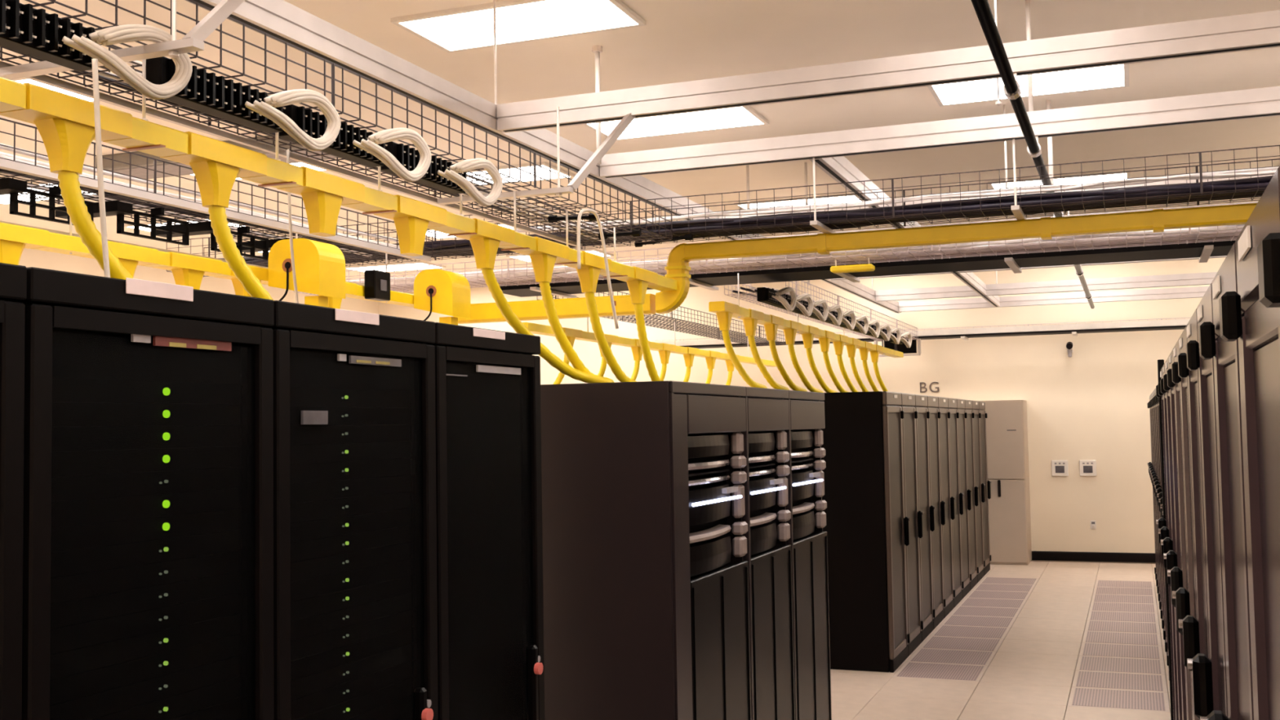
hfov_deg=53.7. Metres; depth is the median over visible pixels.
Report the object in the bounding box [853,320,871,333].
panel
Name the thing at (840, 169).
support beam
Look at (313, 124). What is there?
panel
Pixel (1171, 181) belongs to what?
support beam
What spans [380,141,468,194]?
panel
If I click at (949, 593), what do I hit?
tall cabinet
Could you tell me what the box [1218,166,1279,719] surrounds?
tall cabinet
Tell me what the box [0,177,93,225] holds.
cage
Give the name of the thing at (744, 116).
recessed light
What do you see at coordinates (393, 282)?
pipe
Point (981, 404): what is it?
hood
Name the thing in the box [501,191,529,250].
rod
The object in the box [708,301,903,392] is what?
duct
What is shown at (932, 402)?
panel
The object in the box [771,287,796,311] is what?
cable loop
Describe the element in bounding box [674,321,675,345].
rod
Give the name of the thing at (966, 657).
floor vent
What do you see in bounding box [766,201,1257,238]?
support beam
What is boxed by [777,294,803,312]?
panel
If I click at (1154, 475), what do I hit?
tall cabinet
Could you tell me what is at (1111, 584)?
floor vent
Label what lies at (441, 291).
housing
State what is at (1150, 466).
tall cabinet
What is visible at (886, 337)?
cable loop
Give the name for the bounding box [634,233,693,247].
strap
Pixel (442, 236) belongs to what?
recessed light
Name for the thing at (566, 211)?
rod
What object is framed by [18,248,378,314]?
wall
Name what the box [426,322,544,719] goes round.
tall cabinet
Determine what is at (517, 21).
recessed light
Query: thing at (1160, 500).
tall cabinet
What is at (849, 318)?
panel
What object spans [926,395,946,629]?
tall cabinet
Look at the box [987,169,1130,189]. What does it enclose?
recessed light
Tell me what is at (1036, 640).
floor
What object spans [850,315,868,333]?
cable loop
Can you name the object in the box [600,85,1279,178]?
support beam
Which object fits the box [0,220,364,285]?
rail
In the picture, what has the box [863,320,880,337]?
cable loop
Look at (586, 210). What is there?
cord
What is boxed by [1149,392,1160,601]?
tall cabinet
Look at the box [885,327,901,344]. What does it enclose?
cable loop
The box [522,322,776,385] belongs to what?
duct
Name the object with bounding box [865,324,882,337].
panel
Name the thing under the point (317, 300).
outlet
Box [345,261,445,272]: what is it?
recessed light
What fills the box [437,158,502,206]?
cable loop
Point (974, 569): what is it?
tall cabinet
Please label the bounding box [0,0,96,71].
panel
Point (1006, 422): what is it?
tall cabinet
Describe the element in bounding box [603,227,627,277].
rod
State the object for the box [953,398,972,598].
tall cabinet
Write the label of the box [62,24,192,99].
cable loop
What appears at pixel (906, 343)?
cable loop
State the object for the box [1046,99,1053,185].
rod
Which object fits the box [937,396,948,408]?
panel
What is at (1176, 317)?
wire basket
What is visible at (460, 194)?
rod
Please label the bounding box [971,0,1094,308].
pipe
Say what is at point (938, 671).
floor vent
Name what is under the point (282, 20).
support beam
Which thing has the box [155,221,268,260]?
cage
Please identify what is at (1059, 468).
wall panel
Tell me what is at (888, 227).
recessed light
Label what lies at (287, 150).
cord
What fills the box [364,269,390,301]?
junction box
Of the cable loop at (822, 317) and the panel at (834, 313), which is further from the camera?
the panel at (834, 313)
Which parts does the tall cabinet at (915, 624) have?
door, handle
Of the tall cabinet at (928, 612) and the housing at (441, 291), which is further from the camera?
the tall cabinet at (928, 612)
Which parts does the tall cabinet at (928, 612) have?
door, handle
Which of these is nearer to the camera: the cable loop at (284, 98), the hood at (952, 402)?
the cable loop at (284, 98)
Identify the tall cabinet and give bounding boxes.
[0,262,26,719]
[14,266,274,719]
[263,300,438,719]
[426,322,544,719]
[819,391,910,672]
[897,392,924,656]
[913,394,935,642]
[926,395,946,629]
[934,396,955,617]
[946,397,964,607]
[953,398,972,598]
[964,399,978,590]
[969,400,985,582]
[978,400,991,575]
[980,400,1031,564]
[1146,397,1156,573]
[1147,394,1157,579]
[1148,395,1158,586]
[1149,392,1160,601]
[1149,393,1159,593]
[1150,390,1162,619]
[1151,387,1165,641]
[1151,389,1164,630]
[1153,396,1167,654]
[1154,395,1168,667]
[1155,366,1176,719]
[1155,395,1168,666]
[1156,396,1169,680]
[1157,359,1173,719]
[1157,361,1178,719]
[1158,399,1162,517]
[1160,356,1182,719]
[1163,347,1187,719]
[1166,337,1193,719]
[1171,325,1199,719]
[1177,308,1209,671]
[1186,283,1227,719]
[1198,241,1253,719]
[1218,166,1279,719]
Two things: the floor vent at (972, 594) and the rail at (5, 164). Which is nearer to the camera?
the rail at (5, 164)
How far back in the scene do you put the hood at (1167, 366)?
4.92 m
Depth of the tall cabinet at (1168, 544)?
5.06 m
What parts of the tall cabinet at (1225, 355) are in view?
handle, door, door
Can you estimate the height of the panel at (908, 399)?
0.100 m
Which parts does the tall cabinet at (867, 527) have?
door, door, handle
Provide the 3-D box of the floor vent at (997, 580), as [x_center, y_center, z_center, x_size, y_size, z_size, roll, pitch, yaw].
[4.124,2.475,14.125,0.544,0.022,0.544,-2,-3,21]
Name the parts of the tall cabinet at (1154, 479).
handle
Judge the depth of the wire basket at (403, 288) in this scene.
8.38 m
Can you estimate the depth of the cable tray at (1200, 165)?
6.82 m
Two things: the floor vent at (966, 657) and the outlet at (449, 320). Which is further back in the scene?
the floor vent at (966, 657)
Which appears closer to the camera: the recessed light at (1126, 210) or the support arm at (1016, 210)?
the support arm at (1016, 210)
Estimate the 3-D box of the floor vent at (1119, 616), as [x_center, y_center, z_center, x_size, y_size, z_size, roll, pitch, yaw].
[4.372,2.333,11.457,0.544,0.022,0.544,-2,-3,21]
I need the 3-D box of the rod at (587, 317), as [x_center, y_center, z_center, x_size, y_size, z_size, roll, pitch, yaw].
[-0.424,-0.310,10.277,0.028,0.300,0.024,-2,-3,21]
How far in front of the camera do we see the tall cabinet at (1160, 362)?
6.15 m
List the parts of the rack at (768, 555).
post, panel, rail, panel, door, name plate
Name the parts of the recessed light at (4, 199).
frame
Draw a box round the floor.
[830,561,1171,719]
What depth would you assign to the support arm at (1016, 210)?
6.45 m
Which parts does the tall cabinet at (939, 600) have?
door, handle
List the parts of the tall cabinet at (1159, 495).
handle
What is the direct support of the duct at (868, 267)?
hanging from the hook
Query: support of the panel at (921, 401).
attached to the tall cabinet at (928, 612)
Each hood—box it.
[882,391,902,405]
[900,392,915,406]
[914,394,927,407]
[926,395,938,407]
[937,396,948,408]
[947,397,956,408]
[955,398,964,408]
[964,399,972,408]
[971,400,979,409]
[978,400,985,409]
[1163,361,1166,375]
[1165,356,1169,373]
[1168,347,1173,368]
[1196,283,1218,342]
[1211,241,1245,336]
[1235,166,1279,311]
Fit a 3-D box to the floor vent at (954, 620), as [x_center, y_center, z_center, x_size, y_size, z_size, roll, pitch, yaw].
[3.036,2.349,11.332,0.544,0.022,0.544,-2,-3,21]
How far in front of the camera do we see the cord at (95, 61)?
3.12 m
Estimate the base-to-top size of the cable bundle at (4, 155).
0.075 m
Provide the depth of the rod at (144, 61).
3.47 m
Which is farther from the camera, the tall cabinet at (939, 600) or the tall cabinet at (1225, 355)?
the tall cabinet at (939, 600)
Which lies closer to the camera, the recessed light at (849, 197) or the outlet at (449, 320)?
the outlet at (449, 320)
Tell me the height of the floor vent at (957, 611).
0.022 m
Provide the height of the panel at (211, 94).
0.100 m
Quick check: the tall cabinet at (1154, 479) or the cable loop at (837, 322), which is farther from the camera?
the cable loop at (837, 322)
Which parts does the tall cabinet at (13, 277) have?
rail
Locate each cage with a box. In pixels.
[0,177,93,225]
[55,200,189,245]
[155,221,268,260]
[236,238,293,252]
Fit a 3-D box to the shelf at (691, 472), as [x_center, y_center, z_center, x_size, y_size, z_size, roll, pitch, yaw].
[0.265,0.483,5.398,0.066,0.017,0.657,-2,-3,21]
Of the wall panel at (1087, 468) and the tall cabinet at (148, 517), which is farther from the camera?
the wall panel at (1087, 468)
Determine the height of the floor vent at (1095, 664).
0.022 m
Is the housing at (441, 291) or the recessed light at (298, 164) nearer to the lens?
the housing at (441, 291)
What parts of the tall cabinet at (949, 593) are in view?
door, door, handle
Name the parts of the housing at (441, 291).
cord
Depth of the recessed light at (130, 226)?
12.95 m
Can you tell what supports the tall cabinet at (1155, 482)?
on the floor
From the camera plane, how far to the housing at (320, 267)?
6.21 m
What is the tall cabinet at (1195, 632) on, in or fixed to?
on the floor
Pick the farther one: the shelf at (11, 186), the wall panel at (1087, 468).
the wall panel at (1087, 468)
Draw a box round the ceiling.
[0,0,1279,292]
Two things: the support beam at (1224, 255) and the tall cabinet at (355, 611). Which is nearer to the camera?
the tall cabinet at (355, 611)
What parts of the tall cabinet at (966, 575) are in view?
door, door, handle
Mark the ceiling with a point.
(680, 41)
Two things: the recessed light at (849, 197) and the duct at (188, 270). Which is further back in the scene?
the recessed light at (849, 197)
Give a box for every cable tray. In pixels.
[0,0,671,246]
[166,145,1279,276]
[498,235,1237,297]
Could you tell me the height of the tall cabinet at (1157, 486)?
2.035 m
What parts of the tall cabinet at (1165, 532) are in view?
handle, door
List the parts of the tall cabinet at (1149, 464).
door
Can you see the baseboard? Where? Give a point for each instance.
(1036, 555)
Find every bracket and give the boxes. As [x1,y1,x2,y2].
[0,0,244,79]
[437,106,635,204]
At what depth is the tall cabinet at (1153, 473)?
11.11 m
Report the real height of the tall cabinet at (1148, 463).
2.035 m
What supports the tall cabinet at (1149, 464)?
on the floor
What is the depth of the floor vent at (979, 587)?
13.55 m
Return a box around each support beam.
[184,0,901,313]
[497,9,1279,133]
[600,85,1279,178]
[718,169,1276,217]
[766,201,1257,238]
[808,155,999,306]
[828,255,1226,279]
[875,271,1217,301]
[898,286,1208,311]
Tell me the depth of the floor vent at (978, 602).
12.43 m
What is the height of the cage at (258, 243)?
0.144 m
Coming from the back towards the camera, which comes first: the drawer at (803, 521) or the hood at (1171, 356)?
the drawer at (803, 521)
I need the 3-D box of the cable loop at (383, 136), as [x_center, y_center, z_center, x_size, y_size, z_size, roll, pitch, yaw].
[-0.853,-0.726,4.423,0.087,0.186,0.376,-3,-4,33]
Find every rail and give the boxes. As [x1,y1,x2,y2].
[0,60,582,247]
[0,158,431,262]
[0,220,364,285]
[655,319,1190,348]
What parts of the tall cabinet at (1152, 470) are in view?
door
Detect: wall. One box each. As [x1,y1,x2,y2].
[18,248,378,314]
[378,257,1226,564]
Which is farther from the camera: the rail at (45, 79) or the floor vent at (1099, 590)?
the floor vent at (1099, 590)
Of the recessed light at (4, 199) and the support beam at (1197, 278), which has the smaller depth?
the recessed light at (4, 199)
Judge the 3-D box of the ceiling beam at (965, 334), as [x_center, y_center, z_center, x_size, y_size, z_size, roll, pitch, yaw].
[4.238,-0.327,15.723,8.550,0.120,0.400,-2,-3,21]
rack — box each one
[540,380,751,719]
[739,386,795,719]
[783,390,831,719]
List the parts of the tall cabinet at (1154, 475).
door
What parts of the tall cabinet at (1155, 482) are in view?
handle, door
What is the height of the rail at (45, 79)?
0.020 m
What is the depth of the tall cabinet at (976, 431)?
14.43 m
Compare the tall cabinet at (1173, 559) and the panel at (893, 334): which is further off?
the panel at (893, 334)
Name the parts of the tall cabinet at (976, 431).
door, handle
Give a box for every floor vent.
[896,662,984,680]
[910,648,992,665]
[923,636,999,650]
[933,625,1007,638]
[944,615,1013,626]
[953,606,1018,617]
[961,598,1023,608]
[968,591,1027,599]
[975,583,1032,591]
[982,577,1036,584]
[1071,688,1165,711]
[1075,671,1163,691]
[1079,656,1161,674]
[1082,643,1159,658]
[1084,631,1158,644]
[1088,620,1156,633]
[1089,611,1155,622]
[1092,602,1154,612]
[1093,594,1153,603]
[1095,586,1152,595]
[1097,580,1151,587]
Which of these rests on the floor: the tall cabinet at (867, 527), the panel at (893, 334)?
the tall cabinet at (867, 527)
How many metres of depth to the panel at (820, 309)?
10.82 m
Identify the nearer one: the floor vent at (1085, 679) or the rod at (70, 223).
the rod at (70, 223)
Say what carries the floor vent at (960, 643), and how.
in the floor
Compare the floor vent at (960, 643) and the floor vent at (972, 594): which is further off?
the floor vent at (972, 594)
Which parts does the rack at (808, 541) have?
post, panel, rail, panel, door, name plate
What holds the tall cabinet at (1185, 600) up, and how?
on the floor
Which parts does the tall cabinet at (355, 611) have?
rail, door, handle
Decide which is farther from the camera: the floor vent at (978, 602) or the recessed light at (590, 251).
the recessed light at (590, 251)
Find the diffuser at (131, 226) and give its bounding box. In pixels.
[128,220,243,231]
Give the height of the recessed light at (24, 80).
0.022 m
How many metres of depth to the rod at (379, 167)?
4.55 m
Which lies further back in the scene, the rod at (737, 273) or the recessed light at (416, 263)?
the recessed light at (416, 263)
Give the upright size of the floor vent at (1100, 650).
0.022 m
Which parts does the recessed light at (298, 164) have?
frame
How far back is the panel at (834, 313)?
11.32 m
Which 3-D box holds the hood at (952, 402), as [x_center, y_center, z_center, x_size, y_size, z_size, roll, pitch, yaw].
[3.088,0.429,12.559,0.032,0.100,0.652,-2,-3,21]
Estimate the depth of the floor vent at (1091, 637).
10.33 m
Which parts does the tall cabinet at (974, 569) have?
door, handle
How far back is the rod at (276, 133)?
4.01 m
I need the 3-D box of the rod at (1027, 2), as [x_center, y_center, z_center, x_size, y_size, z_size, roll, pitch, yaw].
[1.984,-1.546,6.451,0.028,0.610,0.024,-2,-3,21]
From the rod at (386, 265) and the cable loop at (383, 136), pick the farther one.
the rod at (386, 265)
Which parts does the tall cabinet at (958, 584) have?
door, handle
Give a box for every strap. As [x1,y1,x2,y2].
[547,213,596,222]
[598,229,641,239]
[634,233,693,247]
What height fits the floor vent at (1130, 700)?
0.022 m
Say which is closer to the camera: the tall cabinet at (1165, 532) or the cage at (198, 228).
the tall cabinet at (1165, 532)
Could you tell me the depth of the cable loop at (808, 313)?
9.88 m
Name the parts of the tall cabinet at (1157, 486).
handle, door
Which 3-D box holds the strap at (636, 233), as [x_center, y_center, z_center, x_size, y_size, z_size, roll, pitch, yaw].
[-0.109,-0.672,6.781,0.242,0.036,0.033,-2,-3,24]
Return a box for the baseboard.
[1031,551,1155,562]
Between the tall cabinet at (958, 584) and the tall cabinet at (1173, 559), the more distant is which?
the tall cabinet at (958, 584)
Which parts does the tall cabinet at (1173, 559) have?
handle, door, door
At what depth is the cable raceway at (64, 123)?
3.98 m
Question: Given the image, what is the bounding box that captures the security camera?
[1066,342,1073,357]
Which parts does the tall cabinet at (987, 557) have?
door, handle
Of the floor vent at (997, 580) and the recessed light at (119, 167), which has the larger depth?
the floor vent at (997, 580)
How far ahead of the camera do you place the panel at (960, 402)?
13.11 m
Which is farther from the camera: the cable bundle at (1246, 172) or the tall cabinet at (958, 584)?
the tall cabinet at (958, 584)
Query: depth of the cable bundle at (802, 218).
6.74 m
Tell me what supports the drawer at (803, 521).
attached to the rack at (808, 541)
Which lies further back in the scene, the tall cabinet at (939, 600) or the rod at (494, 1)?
the tall cabinet at (939, 600)
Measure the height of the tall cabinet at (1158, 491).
2.035 m
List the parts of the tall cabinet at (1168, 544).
handle, door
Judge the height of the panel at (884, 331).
0.100 m
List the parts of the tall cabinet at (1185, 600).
handle, door, door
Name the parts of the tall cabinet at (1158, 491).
handle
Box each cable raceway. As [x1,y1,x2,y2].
[0,76,677,382]
[454,203,1257,324]
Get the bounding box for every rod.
[69,217,71,253]
[122,59,165,151]
[257,132,296,186]
[362,166,396,214]
[385,253,387,302]
[445,193,476,235]
[493,0,497,105]
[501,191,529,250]
[554,209,581,264]
[586,317,588,331]
[591,44,602,164]
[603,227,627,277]
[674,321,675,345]
[737,273,741,318]
[746,164,751,286]
[804,162,810,285]
[994,0,1001,106]
[1003,104,1008,187]
[1025,0,1033,111]
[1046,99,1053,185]
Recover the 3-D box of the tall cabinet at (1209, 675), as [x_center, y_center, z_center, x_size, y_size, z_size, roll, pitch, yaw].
[1.534,0.871,2.188,1.044,2.035,0.534,-2,-3,21]
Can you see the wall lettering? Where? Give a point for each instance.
(921, 383)
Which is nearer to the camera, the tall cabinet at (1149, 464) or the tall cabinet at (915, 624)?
the tall cabinet at (915, 624)
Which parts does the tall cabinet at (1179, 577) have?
handle, door, door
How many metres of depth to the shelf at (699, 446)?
5.37 m
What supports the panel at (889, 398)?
attached to the tall cabinet at (867, 527)
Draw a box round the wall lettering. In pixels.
[920,382,938,392]
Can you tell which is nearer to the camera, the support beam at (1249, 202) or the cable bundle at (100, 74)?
the cable bundle at (100, 74)
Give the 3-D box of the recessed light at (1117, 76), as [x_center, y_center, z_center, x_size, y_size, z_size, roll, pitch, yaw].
[2.484,-1.764,8.092,1.200,0.022,0.600,-2,-3,21]
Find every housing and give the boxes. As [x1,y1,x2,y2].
[268,238,345,307]
[413,269,471,324]
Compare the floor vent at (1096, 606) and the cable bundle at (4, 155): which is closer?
the cable bundle at (4, 155)
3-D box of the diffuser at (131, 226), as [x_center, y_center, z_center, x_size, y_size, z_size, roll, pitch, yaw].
[-4.649,-1.386,13.046,1.140,0.020,0.540,-2,-3,21]
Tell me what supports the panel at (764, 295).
attached to the wire basket at (837, 300)
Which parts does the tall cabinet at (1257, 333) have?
door, door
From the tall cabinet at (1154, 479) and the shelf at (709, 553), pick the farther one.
the tall cabinet at (1154, 479)
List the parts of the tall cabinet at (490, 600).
rail, door, handle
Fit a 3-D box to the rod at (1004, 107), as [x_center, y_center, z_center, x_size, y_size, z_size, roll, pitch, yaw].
[2.499,-1.441,8.652,0.028,0.610,0.024,-2,-3,21]
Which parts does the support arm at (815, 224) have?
rod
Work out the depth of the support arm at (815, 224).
6.83 m
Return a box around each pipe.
[349,224,1244,289]
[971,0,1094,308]
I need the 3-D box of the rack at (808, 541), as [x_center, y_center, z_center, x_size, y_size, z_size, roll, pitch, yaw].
[0.443,1.176,7.090,1.077,1.972,0.820,-2,-3,21]
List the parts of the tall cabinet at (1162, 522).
handle, door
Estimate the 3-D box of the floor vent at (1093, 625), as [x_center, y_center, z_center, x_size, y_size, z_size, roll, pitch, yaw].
[4.154,2.307,10.899,0.544,0.022,0.544,-2,-3,21]
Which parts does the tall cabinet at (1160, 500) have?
handle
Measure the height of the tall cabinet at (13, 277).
2.075 m
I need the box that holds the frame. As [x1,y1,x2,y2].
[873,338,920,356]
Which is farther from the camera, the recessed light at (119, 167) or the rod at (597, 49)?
the recessed light at (119, 167)
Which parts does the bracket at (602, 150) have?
rod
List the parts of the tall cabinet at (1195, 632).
handle, door, door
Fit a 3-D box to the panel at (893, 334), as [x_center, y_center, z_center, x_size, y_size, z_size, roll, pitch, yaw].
[2.925,-0.242,14.415,0.083,0.100,0.540,-2,-3,21]
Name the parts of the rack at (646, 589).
panel, post, filler panel, rail, panel, panel, door, name plate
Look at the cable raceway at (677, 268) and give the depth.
7.02 m
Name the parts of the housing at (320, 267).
cord, knob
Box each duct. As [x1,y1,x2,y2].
[0,222,413,308]
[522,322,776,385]
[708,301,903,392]
[830,263,875,273]
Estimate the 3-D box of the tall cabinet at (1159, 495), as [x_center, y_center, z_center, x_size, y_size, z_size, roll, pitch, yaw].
[3.748,1.123,7.759,1.044,2.035,0.534,-2,-3,21]
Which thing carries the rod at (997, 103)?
hanging from the ceiling
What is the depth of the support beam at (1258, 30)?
5.39 m
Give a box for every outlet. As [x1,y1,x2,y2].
[304,295,328,307]
[439,316,457,324]
[1090,520,1096,528]
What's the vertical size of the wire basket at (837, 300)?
0.138 m
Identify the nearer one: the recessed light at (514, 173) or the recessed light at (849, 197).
the recessed light at (514, 173)
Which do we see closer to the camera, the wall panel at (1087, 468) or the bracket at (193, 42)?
the bracket at (193, 42)
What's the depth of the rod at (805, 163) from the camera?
10.45 m
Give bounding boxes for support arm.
[809,157,836,233]
[1010,138,1026,220]
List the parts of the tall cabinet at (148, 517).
rail, door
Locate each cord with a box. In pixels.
[91,58,110,277]
[286,149,298,303]
[577,208,618,328]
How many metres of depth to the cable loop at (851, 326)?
11.42 m
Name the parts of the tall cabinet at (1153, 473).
door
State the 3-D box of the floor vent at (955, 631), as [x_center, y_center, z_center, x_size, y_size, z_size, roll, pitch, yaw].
[2.818,2.324,10.774,0.544,0.022,0.544,-2,-3,21]
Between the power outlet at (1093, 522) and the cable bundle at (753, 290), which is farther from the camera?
the power outlet at (1093, 522)
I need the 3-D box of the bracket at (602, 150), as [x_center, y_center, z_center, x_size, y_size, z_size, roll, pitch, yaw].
[-0.447,-0.935,5.648,0.919,0.455,0.346,-1,-3,-7]
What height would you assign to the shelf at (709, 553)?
0.125 m
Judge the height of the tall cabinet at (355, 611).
2.075 m
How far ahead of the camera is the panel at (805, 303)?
10.31 m
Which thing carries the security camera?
attached to the wall at (1091, 404)
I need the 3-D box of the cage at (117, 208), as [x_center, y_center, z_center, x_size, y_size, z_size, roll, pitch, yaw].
[-2.378,-0.628,5.880,0.360,0.144,0.510,-2,-3,21]
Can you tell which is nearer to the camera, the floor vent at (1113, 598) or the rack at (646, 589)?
the rack at (646, 589)
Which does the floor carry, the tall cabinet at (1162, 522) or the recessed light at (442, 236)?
the tall cabinet at (1162, 522)
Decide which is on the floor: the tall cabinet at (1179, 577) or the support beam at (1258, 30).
the tall cabinet at (1179, 577)
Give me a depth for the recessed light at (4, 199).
11.31 m
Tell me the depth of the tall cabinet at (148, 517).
2.30 m
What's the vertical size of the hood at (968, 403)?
0.100 m
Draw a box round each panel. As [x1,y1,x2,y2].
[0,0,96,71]
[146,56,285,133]
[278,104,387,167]
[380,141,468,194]
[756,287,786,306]
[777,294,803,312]
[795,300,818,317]
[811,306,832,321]
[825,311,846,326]
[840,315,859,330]
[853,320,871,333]
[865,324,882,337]
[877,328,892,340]
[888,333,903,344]
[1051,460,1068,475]
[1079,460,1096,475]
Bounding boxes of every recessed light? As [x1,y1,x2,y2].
[0,181,94,204]
[12,77,93,102]
[55,200,132,219]
[95,135,339,179]
[124,217,243,231]
[187,162,327,180]
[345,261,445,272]
[390,0,645,53]
[425,222,513,239]
[466,161,575,186]
[506,248,613,262]
[582,106,768,140]
[733,192,861,208]
[792,226,893,235]
[927,63,1128,106]
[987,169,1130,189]
[1010,209,1130,219]
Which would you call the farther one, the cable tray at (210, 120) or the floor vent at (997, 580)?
the floor vent at (997, 580)
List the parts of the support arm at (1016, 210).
rod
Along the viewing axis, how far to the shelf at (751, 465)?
6.25 m
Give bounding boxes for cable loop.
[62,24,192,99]
[244,88,341,151]
[352,127,431,182]
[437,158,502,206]
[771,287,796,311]
[790,293,813,316]
[806,299,828,321]
[822,305,842,325]
[836,310,856,329]
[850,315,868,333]
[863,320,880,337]
[875,324,891,341]
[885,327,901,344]
[900,332,911,347]
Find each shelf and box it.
[0,177,26,195]
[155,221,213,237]
[687,434,729,458]
[688,468,729,476]
[689,534,731,576]
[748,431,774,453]
[748,462,775,468]
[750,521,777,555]
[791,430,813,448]
[791,457,813,462]
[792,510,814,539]
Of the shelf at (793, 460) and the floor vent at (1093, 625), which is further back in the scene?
the floor vent at (1093, 625)
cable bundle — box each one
[0,46,617,241]
[0,143,399,256]
[217,175,1273,266]
[515,166,1279,232]
[732,286,906,337]
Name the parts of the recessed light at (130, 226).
frame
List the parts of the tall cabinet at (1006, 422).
handle, door, door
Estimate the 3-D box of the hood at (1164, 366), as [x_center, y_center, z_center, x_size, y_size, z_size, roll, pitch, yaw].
[2.264,0.058,5.420,0.032,0.100,0.532,-2,-3,21]
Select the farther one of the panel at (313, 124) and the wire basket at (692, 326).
the wire basket at (692, 326)
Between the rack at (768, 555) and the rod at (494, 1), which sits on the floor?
the rack at (768, 555)
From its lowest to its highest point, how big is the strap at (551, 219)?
0.036 m
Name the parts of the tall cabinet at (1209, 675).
handle, door, door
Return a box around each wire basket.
[0,117,433,263]
[293,224,1241,295]
[537,291,786,346]
[662,317,1189,341]
[724,280,917,341]
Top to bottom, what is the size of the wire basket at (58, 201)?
0.158 m
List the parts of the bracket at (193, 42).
rod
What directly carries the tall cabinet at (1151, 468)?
on the floor
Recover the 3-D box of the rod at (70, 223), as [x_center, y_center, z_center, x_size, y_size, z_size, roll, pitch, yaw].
[-2.328,-0.588,5.177,0.028,0.310,0.024,-2,-3,21]

